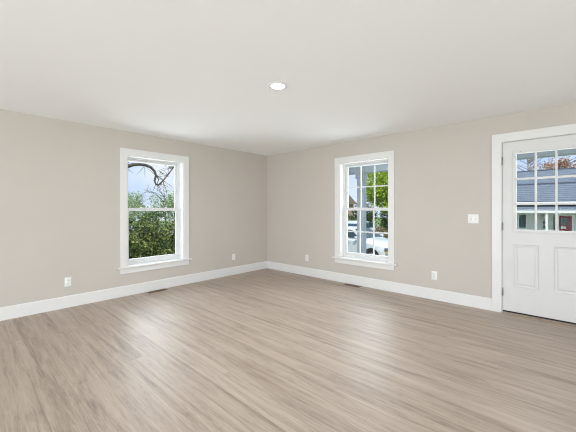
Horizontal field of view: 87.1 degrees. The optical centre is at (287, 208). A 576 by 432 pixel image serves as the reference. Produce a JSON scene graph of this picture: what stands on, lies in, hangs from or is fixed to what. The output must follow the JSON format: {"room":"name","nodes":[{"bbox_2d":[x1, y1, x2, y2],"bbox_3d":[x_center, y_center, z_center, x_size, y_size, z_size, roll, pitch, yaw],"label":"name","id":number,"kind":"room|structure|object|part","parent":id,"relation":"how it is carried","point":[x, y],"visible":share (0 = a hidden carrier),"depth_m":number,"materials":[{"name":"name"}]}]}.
{"room":"empty living room","nodes":[
{"label":"empty living room","id":0,"kind":"room"},
{"bbox_2d":[0,109,266,306],"bbox_3d":[-3.783,0.067,3.144,0.210,2.440,10.020,0,0,43],"label":"wall","id":1,"kind":"structure","parent":0,"point":[60,179],"depth_m":4.13,"materials":[{"name":"beige paint"}]},
{"bbox_2d":[65,277,70,286],"bbox_3d":[-2.877,0.953,3.966,0.009,0.120,0.074,0,0,43],"label":"wall outlet","id":2,"kind":"object","parent":1,"relation":"attached to","point":[67,279],"visible":1,"depth_m":3.96,"materials":[{"name":"white plastic"}]},
{"bbox_2d":[0,261,266,320],"bbox_3d":[-3.693,1.211,3.074,0.016,0.152,9.584,0,0,43],"label":"baseboard","id":3,"kind":"structure","parent":1,"relation":"attached to","point":[25,309],"depth_m":4.35,"materials":[{"name":"white paint"}]},
{"bbox_2d":[117,147,191,274],"bbox_3d":[-2.150,0.029,4.889,0.274,1.853,1.180,0,0,43],"label":"window","id":4,"kind":"structure","parent":1,"relation":"in","point":[181,169],"depth_m":4.92,"materials":[{"name":"white paint"}]},
{"bbox_3d":[-2.213,-0.371,4.947,0.028,0.804,0.840,0,0,43],"label":"sash","id":5,"kind":"part","parent":4,"relation":"part of","materials":[{"name":"white plastic"}]},
{"bbox_3d":[-2.189,0.399,4.925,0.028,0.831,0.840,0,0,43],"label":"sash","id":6,"kind":"part","parent":4,"relation":"part of","materials":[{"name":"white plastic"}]},
{"bbox_3d":[-2.212,0.024,4.946,0.107,1.653,0.900,0,0,43],"label":"frame","id":7,"kind":"part","parent":4,"relation":"part of","materials":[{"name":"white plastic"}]},
{"bbox_2d":[0,268,575,431],"bbox_3d":[-0.614,1.343,0.229,8.820,0.120,10.020,0,0,43],"label":"floor","id":8,"kind":"structure","parent":0,"point":[262,350],"depth_m":2.52,"materials":[{"name":"brown wood"}]},
{"bbox_2d":[147,288,167,293],"bbox_3d":[-2.045,1.282,4.747,0.100,0.006,0.290,0,0,43],"label":"floor vent","id":9,"kind":"object","parent":8,"relation":"in","point":[154,291],"visible":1,"depth_m":4.76,"materials":[{"name":"brown metal"}]},
{"bbox_2d":[343,283,360,287],"bbox_3d":[1.075,1.277,5.069,0.290,0.006,0.100,0,0,43],"label":"floor vent","id":10,"kind":"object","parent":8,"relation":"in","point":[346,283],"visible":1,"depth_m":5.06,"materials":[{"name":"brown metal"}]},
{"bbox_3d":[2.629,1.488,5.304,7.300,0.180,1.740,0,0,43],"label":"trim","id":11,"kind":"structure","parent":8,"relation":"attached to","visible":0},
{"bbox_2d":[355,173,367,253],"bbox_3d":[1.711,0.285,7.044,0.210,2.230,0.210,0,0,43],"label":"porch post","id":12,"kind":"object","parent":11,"relation":"on","point":[357,175],"visible":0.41,"depth_m":6.98,"materials":[{"name":"paint"}]},
{"bbox_2d":[0,0,575,155],"bbox_3d":[-0.617,-1.227,0.229,8.820,0.140,10.020,0,0,43],"label":"ceiling","id":13,"kind":"structure","parent":0,"point":[193,71],"depth_m":2.44,"materials":[{"name":"white paint"}]},
{"bbox_2d":[268,81,287,89],"bbox_3d":[-0.096,-1.150,2.841,0.184,0.016,0.184,0,0,43],"label":"recessed light","id":14,"kind":"object","parent":13,"relation":"in","point":[277,85],"visible":1,"depth_m":2.82,"materials":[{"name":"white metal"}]},
{"bbox_2d":[267,102,575,297],"bbox_3d":[2.706,0.058,3.839,8.400,2.440,0.210,0,0,43],"label":"wall","id":15,"kind":"structure","parent":0,"point":[443,174],"depth_m":4.41,"materials":[{"name":"beige paint"}]},
{"bbox_2d":[332,150,396,270],"bbox_3d":[1.300,0.024,5.105,1.180,1.853,0.274,0,0,43],"label":"window","id":16,"kind":"structure","parent":15,"relation":"in","point":[342,164],"depth_m":5.18,"materials":[{"name":"white paint"}]},
{"bbox_3d":[1.357,0.019,5.167,0.900,1.653,0.107,0,0,43],"label":"frame","id":17,"kind":"part","parent":16,"relation":"part of","materials":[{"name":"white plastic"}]},
{"bbox_3d":[1.337,0.394,5.144,0.840,0.831,0.028,0,0,43],"label":"sash","id":18,"kind":"part","parent":16,"relation":"part of","materials":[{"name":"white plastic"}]},
{"bbox_3d":[1.357,-0.376,5.168,0.840,0.804,0.028,0,0,43],"label":"sash","id":19,"kind":"part","parent":16,"relation":"part of","materials":[{"name":"white plastic"}]},
{"bbox_2d":[267,261,491,310],"bbox_3d":[1.059,1.204,5.202,4.096,0.152,0.016,0,0,43],"label":"baseboard","id":20,"kind":"structure","parent":15,"relation":"attached to","point":[480,302],"depth_m":4.66,"materials":[{"name":"white paint"}]},
{"bbox_2d":[432,271,436,279],"bbox_3d":[2.065,0.939,4.281,0.074,0.120,0.009,0,0,43],"label":"wall outlet","id":21,"kind":"object","parent":15,"relation":"attached to","point":[434,273],"visible":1,"depth_m":4.28,"materials":[{"name":"white plastic"}]},
{"bbox_2d":[468,214,478,223],"bbox_3d":[2.414,0.129,3.954,0.122,0.120,0.017,0,0,43],"label":"light switch","id":22,"kind":"object","parent":15,"relation":"attached to","point":[472,218],"visible":1,"depth_m":3.95,"materials":[{"name":"white plastic"}]},
{"bbox_2d":[492,123,575,326],"bbox_3d":[3.013,0.175,3.537,1.034,2.206,0.318,0,0,43],"label":"door","id":23,"kind":"structure","parent":15,"relation":"in","point":[534,271],"depth_m":3.58,"materials":[{"name":"white paint"}]},
{"bbox_3d":[2.826,0.684,3.601,0.235,0.518,0.013,0,0,43],"label":"panel","id":24,"kind":"part","parent":23,"relation":"part of","materials":[{"name":"white paint"}]},
{"bbox_3d":[3.095,0.684,3.353,0.234,0.518,0.013,0,0,43],"label":"panel","id":25,"kind":"part","parent":23,"relation":"part of","materials":[{"name":"white paint"}]},
{"label":"outside","id":26,"kind":"structure","parent":0,"visible":0},
{"bbox_2d":[129,217,387,256],"bbox_3d":[16.476,2.424,25.002,120.000,0.570,130.000,0,0,43],"label":"ground","id":27,"kind":"structure","parent":26,"point":[159,223],"depth_m":53.12,"materials":[{"name":"green plant"}]},
{"bbox_2d":[129,213,141,258],"bbox_3d":[-6.135,1.050,11.042,1.704,2.634,1.649,0,0,10],"label":"shrub","id":28,"kind":"object","parent":27,"relation":"on","point":[131,221],"visible":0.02,"depth_m":11.28,"materials":[{"name":"green plant"}]},
{"bbox_2d":[128,193,144,224],"bbox_3d":[-7.541,0.210,13.110,2.252,3.973,2.633,0,0,43],"label":"sapling","id":29,"kind":"object","parent":27,"relation":"on","point":[131,198],"visible":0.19,"depth_m":13.27,"materials":[{"name":"green plant"}]},
{"bbox_2d":[129,222,152,258],"bbox_3d":[-5.114,1.331,9.364,1.571,2.199,1.546,0,0,-4],"label":"shrub","id":30,"kind":"object","parent":27,"relation":"on","point":[133,247],"visible":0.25,"depth_m":9.38,"materials":[{"name":"green plant"}]},
{"bbox_2d":[128,190,153,228],"bbox_3d":[-8.277,0.446,15.927,2.044,3.499,2.414,0,0,43],"label":"sapling","id":31,"kind":"object","parent":27,"relation":"on","point":[139,195],"visible":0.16,"depth_m":15.98,"materials":[{"name":"green plant"}]},
{"bbox_2d":[128,162,173,194],"bbox_3d":[-5.644,-0.676,8.143,3.113,5.817,5.190,0,0,22],"label":"shade tree","id":32,"kind":"object","parent":27,"relation":"on","point":[131,164],"visible":0.16,"depth_m":9.28,"materials":[{"name":"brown plant"}]},
{"bbox_2d":[130,214,173,257],"bbox_3d":[-4.613,1.251,10.342,1.533,2.182,1.608,0,0,43],"label":"shrub","id":33,"kind":"object","parent":27,"relation":"on","point":[150,233],"visible":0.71,"depth_m":10.15,"materials":[{"name":"green plant"}]},
{"bbox_2d":[138,211,173,255],"bbox_3d":[-5.356,1.079,12.129,1.634,2.470,1.649,0,0,43],"label":"shrub","id":34,"kind":"object","parent":27,"relation":"on","point":[151,214],"visible":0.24,"depth_m":12.08,"materials":[{"name":"green plant"}]},
{"bbox_2d":[140,186,174,228],"bbox_3d":[-5.537,0.507,13.808,1.969,3.372,2.637,0,0,43],"label":"sapling","id":35,"kind":"object","parent":27,"relation":"on","point":[169,203],"visible":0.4,"depth_m":13.62,"materials":[{"name":"green plant"}]},
{"bbox_2d":[161,219,174,254],"bbox_3d":[-3.976,1.295,11.169,1.536,2.258,1.678,0,0,43],"label":"shrub","id":36,"kind":"object","parent":27,"relation":"on","point":[172,238],"visible":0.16,"depth_m":10.82,"materials":[{"name":"green plant"}]},
{"bbox_2d":[348,195,355,220],"bbox_3d":[5.333,-0.005,46.124,7.800,5.400,7.000,0,0,43],"label":"brick house","id":37,"kind":"structure","parent":27,"relation":"on","point":[352,202],"depth_m":45.10,"materials":[{"name":"brown"}]},
{"bbox_2d":[348,221,378,231],"bbox_3d":[4.709,1.520,19.826,2.040,1.552,4.550,0,0,36],"label":"car","id":38,"kind":"object","parent":27,"relation":"on","point":[350,223],"visible":0.02,"depth_m":18.99,"materials":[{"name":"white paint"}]},
{"bbox_2d":[348,203,379,225],"bbox_3d":[6.333,0.942,25.953,3.104,3.154,2.753,0,0,43],"label":"shrub","id":39,"kind":"object","parent":27,"relation":"on","point":[369,215],"visible":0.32,"depth_m":25.59,"materials":[{"name":"green plant"}]},
{"bbox_2d":[348,226,387,255],"bbox_3d":[3.024,1.497,13.186,1.897,1.443,4.232,0,0,-39],"label":"car","id":40,"kind":"object","parent":27,"relation":"on","point":[380,242],"visible":0.18,"depth_m":12.19,"materials":[{"name":"white paint"}]},
{"bbox_3d":[2.615,1.014,12.652,0.074,0.316,0.874,0,0,-39],"label":"glass","id":41,"kind":"part","parent":40,"relation":"part of","materials":[{"name":"glass"}]},
{"bbox_2d":[366,172,387,214],"bbox_3d":[7.356,-0.942,20.943,4.716,6.508,4.950,0,0,-21],"label":"maple tree","id":42,"kind":"object","parent":27,"relation":"on","point":[381,193],"visible":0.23,"depth_m":20.54,"materials":[{"name":"green plant"}]},
{"bbox_2d":[370,225,387,237],"bbox_3d":[5.165,1.574,17.028,1.121,1.437,1.210,0,0,43],"label":"shrub","id":43,"kind":"object","parent":27,"relation":"on","point":[377,228],"visible":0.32,"depth_m":16.87,"materials":[{"name":"green plant"}]},
{"bbox_2d":[375,211,387,231],"bbox_3d":[8.471,1.064,24.767,2.917,3.434,2.615,0,0,43],"label":"shrub","id":44,"kind":"object","parent":27,"relation":"on","point":[385,223],"visible":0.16,"depth_m":24.60,"materials":[{"name":"green plant"}]},
{"bbox_2d":[517,158,551,170],"bbox_3d":[46.212,-4.827,58.615,8.595,14.993,7.134,0,0,43],"label":"birch","id":45,"kind":"object","parent":27,"relation":"on","point":[528,161],"visible":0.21,"depth_m":58.10,"materials":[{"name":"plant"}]},
{"bbox_2d":[517,182,575,230],"bbox_3d":[28.515,-0.118,33.659,18.800,5.620,9.850,0,0,43],"label":"house","id":46,"kind":"structure","parent":27,"relation":"on","point":[566,191],"depth_m":31.23,"materials":[{"name":"white"}]},
{"bbox_3d":[24.898,1.287,32.192,0.620,1.380,0.030,0,0,43],"label":"pane","id":47,"kind":"part","parent":46,"relation":"part of","materials":[{"name":"teal glass"}]},
{"bbox_2d":[553,215,554,230],"bbox_3d":[26.750,1.520,30.461,0.130,1.750,0.050,0,0,43],"label":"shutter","id":48,"kind":"object","parent":46,"relation":"hanging from","point":[553,215],"depth_m":30.46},
{"bbox_3d":[27.260,1.214,29.937,0.530,0.720,0.020,0,0,43],"label":"door glass","id":49,"kind":"part","parent":46,"relation":"part of","materials":[{"name":"teal glass"}]},
{"bbox_3d":[27.358,1.679,29.895,0.950,2.030,0.060,0,0,43],"label":"door","id":50,"kind":"part","parent":46,"relation":"part of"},
{"bbox_2d":[517,168,575,183],"bbox_3d":[44.806,-1.996,49.888,23.000,9.330,10.000,0,0,43],"label":"house","id":51,"kind":"structure","parent":27,"relation":"on","point":[563,171],"depth_m":49.64,"materials":[{"name":"white"}]},
{"bbox_2d":[534,156,575,169],"bbox_3d":[53.199,-4.103,59.223,7.310,13.572,8.062,0,0,16],"label":"oak tree","id":52,"kind":"object","parent":27,"relation":"on","point":[564,162],"visible":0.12,"depth_m":59.45,"materials":[{"name":"brown plant"}]},
{"bbox_3d":[-0.765,-1.377,-0.042,9.670,0.160,10.920,0,0,43],"label":"roof","id":53,"kind":"structure","parent":0,"visible":0},
{"bbox_2d":[349,148,575,174],"bbox_3d":[2.748,-1.252,5.436,7.500,0.840,1.880,0,0,43],"label":"porch roof","id":54,"kind":"structure","parent":53,"relation":"attached to","point":[565,152],"depth_m":4.98,"materials":[{"name":"paint"}]}
]}

